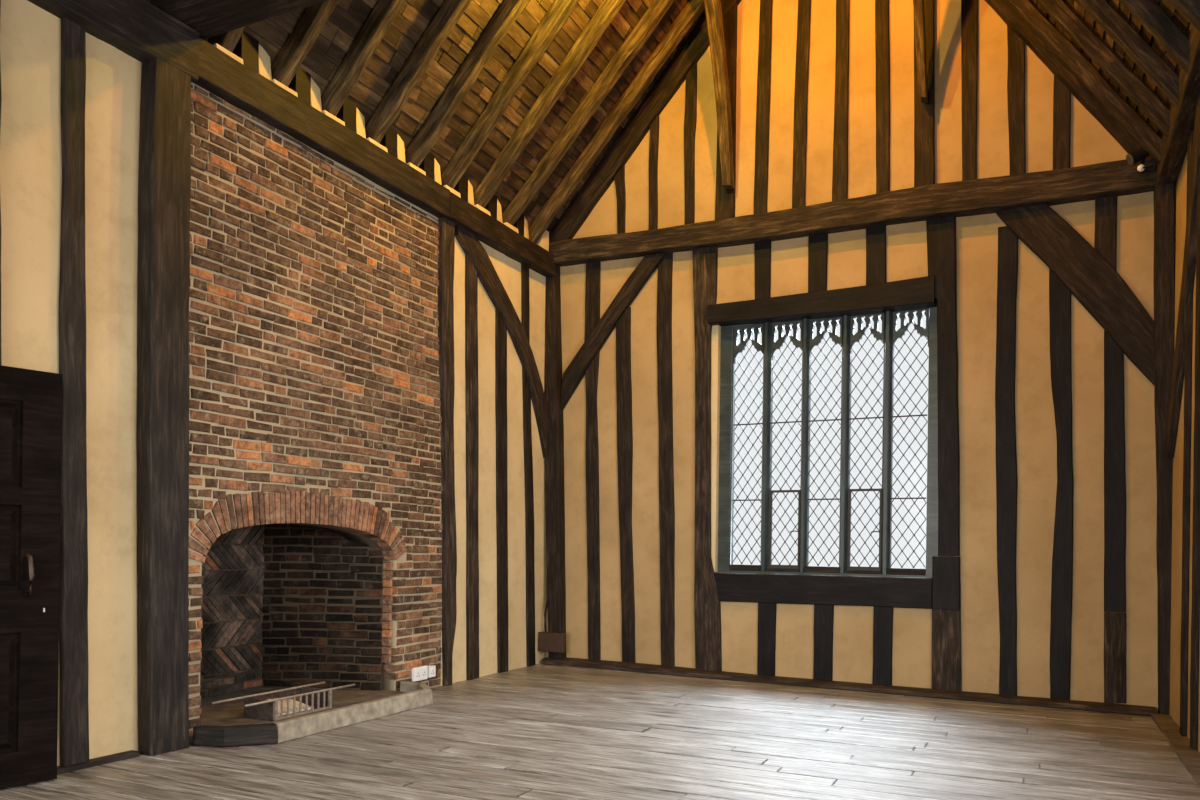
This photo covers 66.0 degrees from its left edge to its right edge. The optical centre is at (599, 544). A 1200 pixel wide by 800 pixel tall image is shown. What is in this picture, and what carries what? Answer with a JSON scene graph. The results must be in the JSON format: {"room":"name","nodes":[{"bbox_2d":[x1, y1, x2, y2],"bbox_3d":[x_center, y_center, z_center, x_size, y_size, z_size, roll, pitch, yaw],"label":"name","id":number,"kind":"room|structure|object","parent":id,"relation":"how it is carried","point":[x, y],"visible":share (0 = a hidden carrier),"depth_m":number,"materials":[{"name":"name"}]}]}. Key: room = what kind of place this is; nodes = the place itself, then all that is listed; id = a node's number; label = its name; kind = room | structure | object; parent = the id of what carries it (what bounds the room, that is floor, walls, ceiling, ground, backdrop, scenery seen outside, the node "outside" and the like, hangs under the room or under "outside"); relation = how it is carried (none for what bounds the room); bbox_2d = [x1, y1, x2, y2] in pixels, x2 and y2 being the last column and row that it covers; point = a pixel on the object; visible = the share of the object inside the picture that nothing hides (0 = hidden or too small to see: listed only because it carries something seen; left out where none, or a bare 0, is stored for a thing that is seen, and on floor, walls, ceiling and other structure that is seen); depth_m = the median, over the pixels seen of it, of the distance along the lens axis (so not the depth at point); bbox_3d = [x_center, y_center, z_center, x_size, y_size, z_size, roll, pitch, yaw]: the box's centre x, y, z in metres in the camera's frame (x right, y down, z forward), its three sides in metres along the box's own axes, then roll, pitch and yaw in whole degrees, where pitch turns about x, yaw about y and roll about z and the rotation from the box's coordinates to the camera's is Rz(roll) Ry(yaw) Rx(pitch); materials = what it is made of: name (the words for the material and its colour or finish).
{"room":"medieval great hall","nodes":[
{"label":"medieval great hall","id":0,"kind":"room"},
{"bbox_2d":[0,0,141,765],"bbox_3d":[-4.276,-0.833,2.209,0.200,4.150,7.300,1,0,25],"label":"wall","id":1,"kind":"structure","parent":0,"point":[30,52],"depth_m":5.11,"materials":[{"name":"paint"}]},
{"bbox_2d":[0,365,61,788],"bbox_3d":[-3.034,0.159,4.401,0.102,2.077,0.860,1,0,38],"label":"door","id":2,"kind":"structure","parent":1,"relation":"in","point":[30,400],"depth_m":4.63,"materials":[{"name":"black wood"}]},
{"bbox_2d":[57,750,138,774],"bbox_3d":[-2.901,1.196,4.842,0.065,0.030,1.060,1,0,25],"label":"baseboard","id":3,"kind":"structure","parent":1,"relation":"attached to","point":[125,755],"depth_m":5.09,"materials":[{"name":"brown wood"}]},
{"bbox_2d":[29,0,198,82],"bbox_3d":[-4.147,-2.952,2.245,0.323,0.302,7.459,1,0,25],"label":"wall plate","id":4,"kind":"object","parent":1,"relation":"on","point":[138,29],"visible":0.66,"depth_m":5.18,"materials":[{"name":"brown wood"}]},
{"bbox_2d":[150,0,330,38],"bbox_3d":[0.024,-3.191,4.331,5.768,0.274,0.315,1,0,25],"label":"tie beam","id":5,"kind":"structure","parent":4,"relation":"on","point":[209,18],"depth_m":5.36,"materials":[{"name":"brown wood"}]},
{"bbox_2d":[441,238,546,685],"bbox_3d":[-1.049,-0.789,8.979,0.200,4.150,1.900,1,0,25],"label":"wall","id":6,"kind":"structure","parent":0,"point":[508,269],"depth_m":8.85,"materials":[{"name":"beige paint"}]},
{"bbox_2d":[454,226,546,457],"bbox_3d":[-0.925,-1.921,8.919,0.055,2.013,1.692,1,0,25],"label":"brace","id":7,"kind":"object","parent":6,"relation":"attached to","point":[469,243],"visible":0.94,"depth_m":8.97,"materials":[{"name":"brown wood"}]},
{"bbox_2d":[445,192,555,276],"bbox_3d":[-0.999,-2.924,8.871,0.300,0.229,1.921,1,0,25],"label":"wall plate","id":8,"kind":"object","parent":6,"relation":"on","point":[488,230],"visible":0.72,"depth_m":8.69,"materials":[{"name":"brown wood"}]},
{"bbox_2d":[454,174,467,201],"bbox_3d":[-1.303,-3.163,8.270,0.195,0.270,0.143,1,0,25],"label":"stub","id":9,"kind":"object","parent":8,"relation":"on","point":[461,187],"visible":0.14,"depth_m":8.23,"materials":[{"name":"black wood"}]},
{"bbox_2d":[468,180,473,205],"bbox_3d":[-1.234,-3.157,8.407,0.220,0.280,0.160,1,0,25],"label":"plaster infill","id":10,"kind":"object","parent":8,"relation":"on","point":[470,187],"visible":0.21,"depth_m":8.36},
{"bbox_2d":[484,194,496,219],"bbox_3d":[-1.092,-3.160,8.712,0.195,0.270,0.143,1,0,25],"label":"stub","id":11,"kind":"object","parent":8,"relation":"on","point":[491,206],"visible":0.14,"depth_m":8.68,"materials":[{"name":"black wood"}]},
{"bbox_2d":[513,213,523,235],"bbox_3d":[-0.872,-3.157,9.173,0.195,0.270,0.143,1,0,25],"label":"stub","id":12,"kind":"object","parent":8,"relation":"on","point":[519,224],"visible":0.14,"depth_m":9.13,"materials":[{"name":"black wood"}]},
{"bbox_2d":[536,230,548,251],"bbox_3d":[-0.658,-3.134,9.606,0.210,0.250,0.140,1,0,25],"label":"plaster infill","id":13,"kind":"object","parent":8,"relation":"on","point":[543,242],"visible":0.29,"depth_m":9.54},
{"bbox_2d":[0,663,1199,799],"bbox_3d":[-0.715,1.299,3.185,6.000,0.122,12.350,1,0,25],"label":"floor","id":14,"kind":"structure","parent":0,"point":[540,731],"depth_m":5.60,"materials":[{"name":"wood"}]},
{"bbox_2d":[0,67,0,364],"bbox_3d":[-3.008,-0.826,4.590,0.044,4.073,0.106,1,0,25],"label":"stud","id":15,"kind":"object","parent":14,"relation":"on","point":[0,67],"visible":0.36,"depth_m":4.59,"materials":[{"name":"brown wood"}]},
{"bbox_2d":[59,17,88,765],"bbox_3d":[-2.826,-0.823,4.979,0.040,4.071,0.208,1,0,25],"label":"stud","id":16,"kind":"object","parent":14,"relation":"on","point":[73,596],"visible":0.91,"depth_m":4.95,"materials":[{"name":"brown wood"}]},
{"bbox_2d":[137,58,191,755],"bbox_3d":[-2.557,-0.821,5.436,0.133,4.074,0.310,1,0,25],"label":"wall post","id":17,"kind":"object","parent":14,"relation":"on","point":[164,187],"visible":0.98,"depth_m":5.36,"materials":[{"name":"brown wood"}]},
{"bbox_2d":[189,681,432,746],"bbox_3d":[-1.860,1.165,6.490,0.485,0.124,2.130,1,0,25],"label":"kerb","id":18,"kind":"object","parent":14,"relation":"on","point":[411,695],"visible":0.99,"depth_m":6.02,"materials":[{"name":"grey stone"}]},
{"bbox_2d":[211,681,354,720],"bbox_3d":[-2.179,1.099,6.454,0.280,0.144,1.081,1,0,25],"label":"basket","id":19,"kind":"object","parent":18,"relation":"on","point":[311,700],"visible":0.98,"depth_m":6.38,"materials":[{"name":"metal"}]},
{"bbox_2d":[263,701,362,723],"bbox_3d":[-2.035,1.170,6.334,0.016,0.014,1.246,1,0,25],"label":"iron","id":20,"kind":"object","parent":18,"relation":"on","point":[360,701],"visible":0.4,"depth_m":6.46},
{"bbox_2d":[189,83,442,735],"bbox_3d":[-2.492,-0.809,7.009,1.151,4.090,2.900,1,0,25],"label":"brick fireplace","id":21,"kind":"object","parent":14,"relation":"on","point":[316,488],"visible":0.8,"depth_m":6.96,"materials":[{"name":"brick"}]},
{"bbox_2d":[194,37,449,217],"bbox_3d":[-1.986,-2.942,6.811,0.293,0.249,2.654,1,0,25],"label":"wall plate","id":22,"kind":"object","parent":21,"relation":"on","point":[222,75],"visible":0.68,"depth_m":6.47,"materials":[{"name":"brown wood"}]},
{"bbox_2d":[213,43,242,63],"bbox_3d":[-2.426,-3.076,5.880,0.225,0.085,0.213,1,0,25],"label":"fillet","id":23,"kind":"object","parent":22,"relation":"on","point":[216,45],"visible":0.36,"depth_m":5.83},
{"bbox_2d":[233,31,258,72],"bbox_3d":[-2.361,-3.177,6.049,0.195,0.270,0.143,1,0,25],"label":"stub","id":24,"kind":"object","parent":22,"relation":"on","point":[247,47],"visible":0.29,"depth_m":6.00,"materials":[{"name":"black wood"}]},
{"bbox_2d":[258,44,271,80],"bbox_3d":[-2.293,-3.171,6.187,0.220,0.280,0.160,1,0,25],"label":"plaster infill","id":25,"kind":"object","parent":22,"relation":"on","point":[264,59],"visible":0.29,"depth_m":6.14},
{"bbox_2d":[288,68,310,104],"bbox_3d":[-2.154,-3.174,6.482,0.195,0.270,0.143,1,0,25],"label":"stub","id":26,"kind":"object","parent":22,"relation":"on","point":[300,83],"visible":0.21,"depth_m":6.43,"materials":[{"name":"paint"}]},
{"bbox_2d":[311,78,321,110],"bbox_3d":[-2.086,-3.168,6.620,0.220,0.280,0.160,1,0,25],"label":"plaster infill","id":27,"kind":"object","parent":22,"relation":"on","point":[315,90],"visible":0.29,"depth_m":6.58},
{"bbox_2d":[336,98,356,132],"bbox_3d":[-1.948,-3.172,6.916,0.195,0.270,0.143,1,0,25],"label":"stub","id":28,"kind":"object","parent":22,"relation":"on","point":[347,113],"visible":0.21,"depth_m":6.86,"materials":[{"name":"black wood"}]},
{"bbox_2d":[356,108,365,138],"bbox_3d":[-1.880,-3.166,7.053,0.220,0.280,0.160,1,0,25],"label":"plaster infill","id":29,"kind":"object","parent":22,"relation":"on","point":[360,122],"visible":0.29,"depth_m":7.01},
{"bbox_2d":[380,127,397,157],"bbox_3d":[-1.737,-3.169,7.358,0.195,0.270,0.143,1,0,25],"label":"stub","id":30,"kind":"object","parent":22,"relation":"on","point":[389,140],"visible":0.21,"depth_m":7.31,"materials":[{"name":"black wood"}]},
{"bbox_2d":[397,134,405,162],"bbox_3d":[-1.669,-3.163,7.496,0.220,0.280,0.160,1,0,25],"label":"plaster infill","id":31,"kind":"object","parent":22,"relation":"on","point":[400,144],"visible":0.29,"depth_m":7.45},
{"bbox_2d":[419,152,434,179],"bbox_3d":[-1.522,-3.166,7.809,0.195,0.270,0.143,1,0,25],"label":"stub","id":32,"kind":"object","parent":22,"relation":"on","point":[427,165],"visible":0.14,"depth_m":7.77,"materials":[{"name":"black wood"}]},
{"bbox_2d":[434,159,441,184],"bbox_3d":[-1.454,-3.160,7.947,0.220,0.280,0.160,1,0,25],"label":"plaster infill","id":33,"kind":"object","parent":22,"relation":"on","point":[437,174],"visible":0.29,"depth_m":7.90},
{"bbox_2d":[412,666,427,681],"bbox_3d":[-1.511,1.080,7.762,0.039,0.114,0.183,1,0,25],"label":"wall socket","id":34,"kind":"object","parent":21,"relation":"attached to","point":[418,673],"visible":1,"depth_m":7.74,"materials":[{"name":"white plastic"}]},
{"bbox_2d":[437,217,456,685],"bbox_3d":[-1.337,-0.803,8.078,0.067,4.072,0.294,1,0,25],"label":"wall post","id":35,"kind":"object","parent":14,"relation":"on","point":[446,259],"visible":1,"depth_m":8.06,"materials":[{"name":"brown wood"}]},
{"bbox_2d":[465,254,478,679],"bbox_3d":[-1.169,-0.717,8.462,0.035,3.901,0.295,1,0,25],"label":"stud","id":36,"kind":"object","parent":14,"relation":"on","point":[471,288],"visible":1,"depth_m":8.43,"materials":[{"name":"brown wood"}]},
{"bbox_2d":[495,309,507,672],"bbox_3d":[-0.947,-0.513,8.940,0.030,3.502,0.302,1,0,25],"label":"stud","id":37,"kind":"object","parent":14,"relation":"on","point":[500,325],"visible":1,"depth_m":8.91,"materials":[{"name":"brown wood"}]},
{"bbox_2d":[521,263,535,665],"bbox_3d":[-0.728,-0.795,9.391,0.031,4.070,0.378,1,0,25],"label":"stud","id":38,"kind":"object","parent":14,"relation":"on","point":[525,318],"visible":0.98,"depth_m":9.38,"materials":[{"name":"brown wood"}]},
{"bbox_2d":[542,657,1156,715],"bbox_3d":[1.859,1.242,8.402,5.491,0.071,0.200,1,0,28],"label":"plate","id":39,"kind":"object","parent":14,"relation":"on","point":[571,662],"visible":0.98,"depth_m":8.12,"materials":[{"name":"brown wood"}]},
{"bbox_2d":[544,264,565,658],"bbox_3d":[-0.484,-0.857,9.707,0.303,4.204,0.135,1,0,28],"label":"post","id":40,"kind":"object","parent":39,"relation":"on","point":[554,462],"visible":0.94,"depth_m":9.65,"materials":[{"name":"brown wood"}]},
{"bbox_2d":[538,632,565,652],"bbox_3d":[-0.500,1.007,9.580,0.293,0.199,0.077,1,0,28],"label":"junction box","id":41,"kind":"object","parent":40,"relation":"attached to","point":[547,641],"visible":1,"depth_m":9.54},
{"bbox_2d":[584,262,600,659],"bbox_3d":[-0.073,-0.868,9.546,0.233,4.110,0.035,1,0,28],"label":"stud","id":42,"kind":"object","parent":39,"relation":"on","point":[593,269],"visible":1,"depth_m":9.53,"materials":[{"name":"brown wood"}]},
{"bbox_2d":[616,307,635,662],"bbox_3d":[0.260,-0.609,9.365,0.272,3.599,0.034,1,0,28],"label":"stud","id":43,"kind":"object","parent":39,"relation":"on","point":[623,326],"visible":1,"depth_m":9.35,"materials":[{"name":"brown wood"}]},
{"bbox_2d":[656,252,674,666],"bbox_3d":[0.653,-0.849,9.157,0.241,4.098,0.035,1,0,28],"label":"stud","id":44,"kind":"object","parent":39,"relation":"on","point":[665,267],"visible":1,"depth_m":9.14,"materials":[{"name":"brown wood"}]},
{"bbox_2d":[692,247,721,671],"bbox_3d":[1.036,-0.831,8.941,0.350,4.097,0.056,1,0,28],"label":"window post","id":45,"kind":"object","parent":39,"relation":"on","point":[707,605],"visible":1,"depth_m":8.93,"materials":[{"name":"brown wood"}]},
{"bbox_2d":[757,603,776,675],"bbox_3d":[1.564,0.839,8.658,0.178,0.779,0.034,1,0,28],"label":"stud","id":46,"kind":"object","parent":39,"relation":"on","point":[766,612],"visible":1,"depth_m":8.64,"materials":[{"name":"black wood"}]},
{"bbox_2d":[813,605,833,680],"bbox_3d":[2.034,0.846,8.407,0.179,0.777,0.033,1,0,28],"label":"stud","id":47,"kind":"object","parent":39,"relation":"on","point":[823,614],"visible":1,"depth_m":8.39,"materials":[{"name":"black wood"}]},
{"bbox_2d":[872,607,892,685],"bbox_3d":[2.498,0.853,8.159,0.172,0.778,0.034,1,0,28],"label":"stud","id":48,"kind":"object","parent":39,"relation":"on","point":[883,616],"visible":1,"depth_m":8.14,"materials":[{"name":"black wood"}]},
{"bbox_2d":[926,215,961,691],"bbox_3d":[2.943,-0.787,7.915,0.332,4.090,0.065,1,0,28],"label":"window post","id":49,"kind":"object","parent":39,"relation":"on","point":[946,671],"visible":0.99,"depth_m":7.88,"materials":[{"name":"black wood"}]},
{"bbox_2d":[995,226,1017,695],"bbox_3d":[3.389,-0.700,7.694,0.198,3.911,0.037,1,0,29],"label":"stud","id":50,"kind":"object","parent":39,"relation":"on","point":[1007,265],"visible":1,"depth_m":7.68,"materials":[{"name":"black wood"}]},
{"bbox_2d":[1049,268,1072,699],"bbox_3d":[3.735,-0.531,7.506,0.203,3.580,0.036,1,0,29],"label":"stud","id":51,"kind":"object","parent":39,"relation":"on","point":[1059,294],"visible":1,"depth_m":7.49,"materials":[{"name":"black wood"}]},
{"bbox_2d":[1104,330,1125,703],"bbox_3d":[4.079,-0.245,7.321,0.188,3.005,0.035,1,0,29],"label":"stud","id":52,"kind":"object","parent":39,"relation":"on","point":[1114,416],"visible":1,"depth_m":7.31,"materials":[{"name":"black wood"}]},
{"bbox_2d":[1153,161,1174,713],"bbox_3d":[4.357,-0.830,7.109,0.223,4.282,0.160,1,0,25],"label":"post","id":53,"kind":"object","parent":14,"relation":"on","point":[1163,195],"visible":0.63,"depth_m":7.05,"materials":[{"name":"brown wood"}]},
{"bbox_2d":[1180,130,1193,736],"bbox_3d":[3.965,-0.737,6.240,0.034,4.082,0.139,1,0,25],"label":"stud","id":54,"kind":"object","parent":14,"relation":"on","point":[1189,312],"visible":0.8,"depth_m":6.19,"materials":[{"name":"brown wood"}]},
{"bbox_2d":[1189,170,1199,749],"bbox_3d":[3.763,-0.739,5.816,0.035,4.082,0.144,1,0,25],"label":"stud","id":55,"kind":"object","parent":14,"relation":"on","point":[1195,614],"visible":0.96,"depth_m":5.77,"materials":[{"name":"brown wood"}]},
{"bbox_2d":[146,0,1191,231],"bbox_3d":[-0.550,-4.503,3.172,6.521,4.108,12.600,1,0,25],"label":"ceiling","id":56,"kind":"structure","parent":0,"point":[346,21],"depth_m":7.55,"materials":[{"name":"wood"}]},
{"bbox_2d":[208,26,245,52],"bbox_3d":[-1.077,-4.728,5.235,3.218,3.524,0.114,1,0,25],"label":"rafter","id":57,"kind":"object","parent":56,"relation":"attached to","point":[228,40],"visible":0.24,"depth_m":5.81,"materials":[{"name":"brown wood"}]},
{"bbox_2d":[271,0,338,86],"bbox_3d":[-0.870,-4.731,5.669,3.228,3.525,0.112,1,0,25],"label":"rafter","id":58,"kind":"object","parent":56,"relation":"attached to","point":[309,26],"visible":0.73,"depth_m":6.17,"materials":[{"name":"brown wood"}]},
{"bbox_2d":[321,0,405,115],"bbox_3d":[-0.673,-4.722,6.099,3.226,3.527,0.128,1,0,25],"label":"rafter","id":59,"kind":"object","parent":56,"relation":"attached to","point":[384,12],"visible":0.78,"depth_m":6.55,"materials":[{"name":"brown wood"}]},
{"bbox_2d":[365,0,469,143],"bbox_3d":[-0.455,-4.718,6.549,3.221,3.521,0.107,1,0,25],"label":"rafter","id":60,"kind":"object","parent":56,"relation":"attached to","point":[450,11],"visible":0.86,"depth_m":6.96,"materials":[{"name":"brown wood"}]},
{"bbox_2d":[405,0,528,167],"bbox_3d":[-0.242,-4.717,7.003,3.214,3.530,0.113,1,0,25],"label":"rafter","id":61,"kind":"object","parent":56,"relation":"attached to","point":[509,11],"visible":0.91,"depth_m":7.36,"materials":[{"name":"brown wood"}]},
{"bbox_2d":[441,0,577,188],"bbox_3d":[-0.028,-4.718,7.442,3.223,3.527,0.132,1,0,25],"label":"rafter","id":62,"kind":"object","parent":56,"relation":"attached to","point":[560,10],"visible":0.89,"depth_m":7.75,"materials":[{"name":"brown wood"}]},
{"bbox_2d":[473,0,625,207],"bbox_3d":[0.184,-4.718,7.890,3.221,3.522,0.128,1,0,25],"label":"rafter","id":63,"kind":"object","parent":56,"relation":"attached to","point":[581,49],"visible":0.9,"depth_m":8.15,"materials":[{"name":"brown wood"}]},
{"bbox_2d":[502,0,673,225],"bbox_3d":[0.414,-4.709,8.377,3.221,3.524,0.125,1,0,25],"label":"rafter","id":64,"kind":"object","parent":56,"relation":"attached to","point":[647,23],"visible":0.91,"depth_m":8.60,"materials":[{"name":"brown wood"}]},
{"bbox_2d":[528,0,704,242],"bbox_3d":[0.616,-4.710,8.801,3.213,3.524,0.134,1,0,25],"label":"rafter","id":65,"kind":"object","parent":56,"relation":"attached to","point":[692,9],"visible":0.93,"depth_m":8.96,"materials":[{"name":"brown wood"}]},
{"bbox_2d":[546,0,1157,713],"bbox_3d":[2.009,-2.627,8.575,5.820,7.908,0.200,1,0,28],"label":"wall","id":66,"kind":"structure","parent":0,"point":[1090,143],"depth_m":8.12,"materials":[{"name":"beige paint"}]},
{"bbox_2d":[560,253,665,409],"bbox_3d":[0.126,-2.150,9.425,1.184,1.496,0.074,1,0,28],"label":"brace","id":67,"kind":"object","parent":66,"relation":"attached to","point":[574,373],"visible":1,"depth_m":9.43,"materials":[{"name":"brown wood"}]},
{"bbox_2d":[549,0,741,243],"bbox_3d":[0.716,-4.636,9.116,3.311,3.609,0.128,1,0,28],"label":"rafter","id":68,"kind":"object","parent":66,"relation":"on","point":[696,43],"visible":0.8,"depth_m":9.27,"materials":[{"name":"brown wood"}]},
{"bbox_2d":[708,275,936,325],"bbox_3d":[1.994,-2.203,8.487,2.070,0.237,0.209,1,0,28],"label":"lintel","id":69,"kind":"object","parent":66,"relation":"attached to","point":[914,293],"visible":0.99,"depth_m":8.34,"materials":[{"name":"black wood"}]},
{"bbox_2d":[754,241,770,298],"bbox_3d":[1.528,-2.540,8.702,0.163,0.624,0.032,1,0,28],"label":"stud","id":70,"kind":"object","parent":69,"relation":"on","point":[762,250],"visible":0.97,"depth_m":8.69,"materials":[{"name":"black wood"}]},
{"bbox_2d":[808,233,827,292],"bbox_3d":[1.990,-2.530,8.455,0.179,0.613,0.034,1,0,28],"label":"stud","id":71,"kind":"object","parent":69,"relation":"on","point":[818,243],"visible":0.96,"depth_m":8.44,"materials":[{"name":"black wood"}]},
{"bbox_2d":[866,225,886,284],"bbox_3d":[2.455,-2.522,8.207,0.185,0.608,0.033,1,0,28],"label":"stud","id":72,"kind":"object","parent":69,"relation":"on","point":[876,273],"visible":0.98,"depth_m":8.20,"materials":[{"name":"black wood"}]},
{"bbox_2d":[714,573,931,608],"bbox_3d":[2.019,0.412,8.503,1.992,0.278,0.203,1,0,28],"label":"beam","id":73,"kind":"structure","parent":66,"relation":"attached to","point":[895,592],"depth_m":8.38,"materials":[{"name":"black wood"}]},
{"bbox_2d":[711,307,937,577],"bbox_3d":[2.034,-0.925,8.544,2.135,2.435,0.190,1,0,28],"label":"window","id":74,"kind":"structure","parent":66,"relation":"in","point":[725,348],"depth_m":8.58,"materials":[{"name":"glass"}]},
{"bbox_2d":[549,156,1156,265],"bbox_3d":[1.884,-2.960,8.448,5.547,0.340,0.164,1,0,28],"label":"tie beam","id":75,"kind":"structure","parent":66,"relation":"attached to","point":[980,196],"depth_m":8.06,"materials":[{"name":"brown wood"}]},
{"bbox_2d":[614,164,625,233],"bbox_3d":[0.201,-3.457,9.418,0.128,0.822,0.033,1,0,29],"label":"stud","id":76,"kind":"object","parent":75,"relation":"on","point":[619,179],"visible":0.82,"depth_m":9.39,"materials":[{"name":"brown wood"}]},
{"bbox_2d":[649,115,659,229],"bbox_3d":[0.537,-3.662,9.240,0.105,1.240,0.036,1,0,25],"label":"stud","id":77,"kind":"object","parent":75,"relation":"on","point":[654,129],"visible":0.9,"depth_m":9.22,"materials":[{"name":"brown wood"}]},
{"bbox_2d":[684,61,696,224],"bbox_3d":[0.882,-3.947,9.057,0.130,1.821,0.036,1,0,25],"label":"stud","id":78,"kind":"object","parent":75,"relation":"on","point":[690,118],"visible":0.93,"depth_m":9.04,"materials":[{"name":"brown wood"}]},
{"bbox_2d":[715,4,737,219],"bbox_3d":[1.212,-4.131,8.865,0.191,2.196,0.071,1,0,25],"label":"stud","id":79,"kind":"object","parent":75,"relation":"on","point":[724,198],"visible":0.55,"depth_m":8.82,"materials":[{"name":"brown wood"}]},
{"bbox_2d":[704,0,734,188],"bbox_3d":[1.071,-4.313,8.507,0.143,1.850,0.739,1,0,29],"label":"brace","id":80,"kind":"object","parent":79,"relation":"attached to","point":[713,11],"visible":1,"depth_m":8.57,"materials":[{"name":"brown wood"}]},
{"bbox_2d":[753,0,772,213],"bbox_3d":[1.538,-4.281,8.709,0.157,2.505,0.034,1,0,28],"label":"stud","id":81,"kind":"object","parent":75,"relation":"on","point":[766,6],"visible":0.94,"depth_m":8.69,"materials":[{"name":"brown wood"}]},
{"bbox_2d":[792,0,810,207],"bbox_3d":[1.867,-4.479,8.534,0.153,2.908,0.034,1,0,29],"label":"stud","id":82,"kind":"object","parent":75,"relation":"on","point":[804,6],"visible":0.95,"depth_m":8.52,"materials":[{"name":"brown wood"}]},
{"bbox_2d":[832,0,849,200],"bbox_3d":[2.190,-4.603,8.363,0.138,3.165,0.036,1,0,29],"label":"stud","id":83,"kind":"object","parent":75,"relation":"on","point":[841,105],"visible":0.9,"depth_m":8.35,"materials":[{"name":"brown wood"}]},
{"bbox_2d":[875,0,889,193],"bbox_3d":[2.509,-4.426,8.192,0.147,2.820,0.038,1,0,25],"label":"stud","id":84,"kind":"object","parent":75,"relation":"on","point":[882,59],"visible":0.97,"depth_m":8.18,"materials":[{"name":"brown wood"}]},
{"bbox_2d":[914,0,934,186],"bbox_3d":[2.813,-4.190,8.010,0.190,2.358,0.064,1,0,28],"label":"stud","id":85,"kind":"object","parent":75,"relation":"on","point":[924,113],"visible":0.8,"depth_m":7.97,"materials":[{"name":"brown wood"}]},
{"bbox_2d":[913,0,927,102],"bbox_3d":[2.639,-4.335,7.695,0.110,1.074,0.614,1,0,28],"label":"brace","id":86,"kind":"object","parent":85,"relation":"attached to","point":[918,5],"visible":1,"depth_m":7.74,"materials":[{"name":"brown wood"}]},
{"bbox_2d":[961,0,977,179],"bbox_3d":[3.133,-3.918,7.853,0.140,1.826,0.038,1,0,25],"label":"stud","id":87,"kind":"object","parent":75,"relation":"on","point":[969,8],"visible":0.9,"depth_m":7.84,"materials":[{"name":"brown wood"}]},
{"bbox_2d":[1007,25,1025,174],"bbox_3d":[3.458,-3.667,7.679,0.156,1.328,0.033,1,0,28],"label":"stud","id":88,"kind":"object","parent":75,"relation":"on","point":[1016,46],"visible":0.91,"depth_m":7.66,"materials":[{"name":"brown wood"}]},
{"bbox_2d":[1052,76,1070,169],"bbox_3d":[3.754,-3.413,7.518,0.130,0.831,0.034,1,0,28],"label":"stud","id":89,"kind":"object","parent":75,"relation":"on","point":[1062,95],"visible":0.84,"depth_m":7.50,"materials":[{"name":"brown wood"}]},
{"bbox_2d":[984,0,1150,155],"bbox_3d":[3.303,-4.553,7.698,2.593,3.517,0.137,1,0,28],"label":"rafter","id":90,"kind":"object","parent":75,"relation":"on","point":[1002,9],"visible":0.49,"depth_m":7.42,"materials":[{"name":"brown wood"}]},
{"bbox_2d":[1126,147,1155,171],"bbox_3d":[4.142,-2.953,7.053,0.226,0.229,0.175,1,0,25],"label":"spotlight","id":91,"kind":"object","parent":75,"relation":"attached to","point":[1140,154],"visible":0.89,"depth_m":7.04,"materials":[{"name":"black metal"}]},
{"bbox_2d":[995,204,1154,385],"bbox_3d":[3.813,-2.006,7.454,1.170,1.548,0.076,1,0,28],"label":"brace","id":92,"kind":"object","parent":66,"relation":"attached to","point":[1089,277],"visible":0.97,"depth_m":7.37,"materials":[{"name":"brown wood"}]},
{"bbox_2d":[1094,196,1116,269],"bbox_3d":[4.027,-2.406,7.365,0.162,0.721,0.032,1,0,28],"label":"stud","id":93,"kind":"object","parent":66,"relation":"attached to","point":[1106,207],"visible":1,"depth_m":7.35,"materials":[{"name":"brown wood"}]},
{"bbox_2d":[1170,154,1199,751],"bbox_3d":[1.960,-0.824,1.763,0.200,4.300,11.860,1,0,25],"label":"wall","id":94,"kind":"structure","parent":0,"point":[1180,191],"depth_m":6.69,"materials":[{"name":"beige paint"}]},
{"bbox_2d":[1151,713,1199,788],"bbox_3d":[1.772,1.263,1.806,0.125,0.022,11.600,1,0,25],"label":"baseboard","id":95,"kind":"structure","parent":94,"relation":"attached to","point":[1190,758],"depth_m":5.92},
{"bbox_2d":[1157,25,1199,188],"bbox_3d":[1.920,-3.190,1.785,0.323,0.816,11.842,1,0,25],"label":"wall plate","id":96,"kind":"object","parent":94,"relation":"on","point":[1182,116],"visible":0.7,"depth_m":6.16,"materials":[{"name":"brown wood"}]},
{"bbox_2d":[1006,0,1161,162],"bbox_3d":[3.166,-4.558,7.405,2.566,3.484,0.115,1,0,25],"label":"rafter","id":97,"kind":"object","parent":96,"relation":"on","point":[1097,85],"visible":0.91,"depth_m":7.09,"materials":[{"name":"brown wood"}]},
{"bbox_2d":[1035,0,1169,137],"bbox_3d":[2.954,-4.563,6.973,2.561,3.494,0.129,1,0,25],"label":"rafter","id":98,"kind":"object","parent":96,"relation":"on","point":[1059,11],"visible":0.91,"depth_m":6.60,"materials":[{"name":"brown wood"}]},
{"bbox_2d":[1076,0,1178,105],"bbox_3d":[2.733,-4.564,6.498,2.564,3.490,0.115,1,0,25],"label":"rafter","id":99,"kind":"object","parent":96,"relation":"on","point":[1105,16],"visible":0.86,"depth_m":6.08,"materials":[{"name":"brown wood"}]},
{"bbox_2d":[1118,0,1199,80],"bbox_3d":[2.523,-4.568,6.064,2.562,3.497,0.115,1,0,25],"label":"rafter","id":100,"kind":"object","parent":96,"relation":"on","point":[1147,13],"visible":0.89,"depth_m":5.60,"materials":[{"name":"brown wood"}]},
{"bbox_2d":[1165,0,1199,31],"bbox_3d":[2.337,-4.570,5.657,2.569,3.490,0.115,1,0,25],"label":"rafter","id":101,"kind":"object","parent":96,"relation":"on","point":[1189,9],"visible":1,"depth_m":5.15,"materials":[{"name":"brown wood"}]},
{"bbox_2d":[1165,91,1199,456],"bbox_3d":[4.023,-1.756,6.356,0.054,2.185,1.671,1,0,25],"label":"brace","id":102,"kind":"object","parent":94,"relation":"attached to","point":[1189,260],"visible":0.88,"depth_m":6.24,"materials":[{"name":"brown wood"}]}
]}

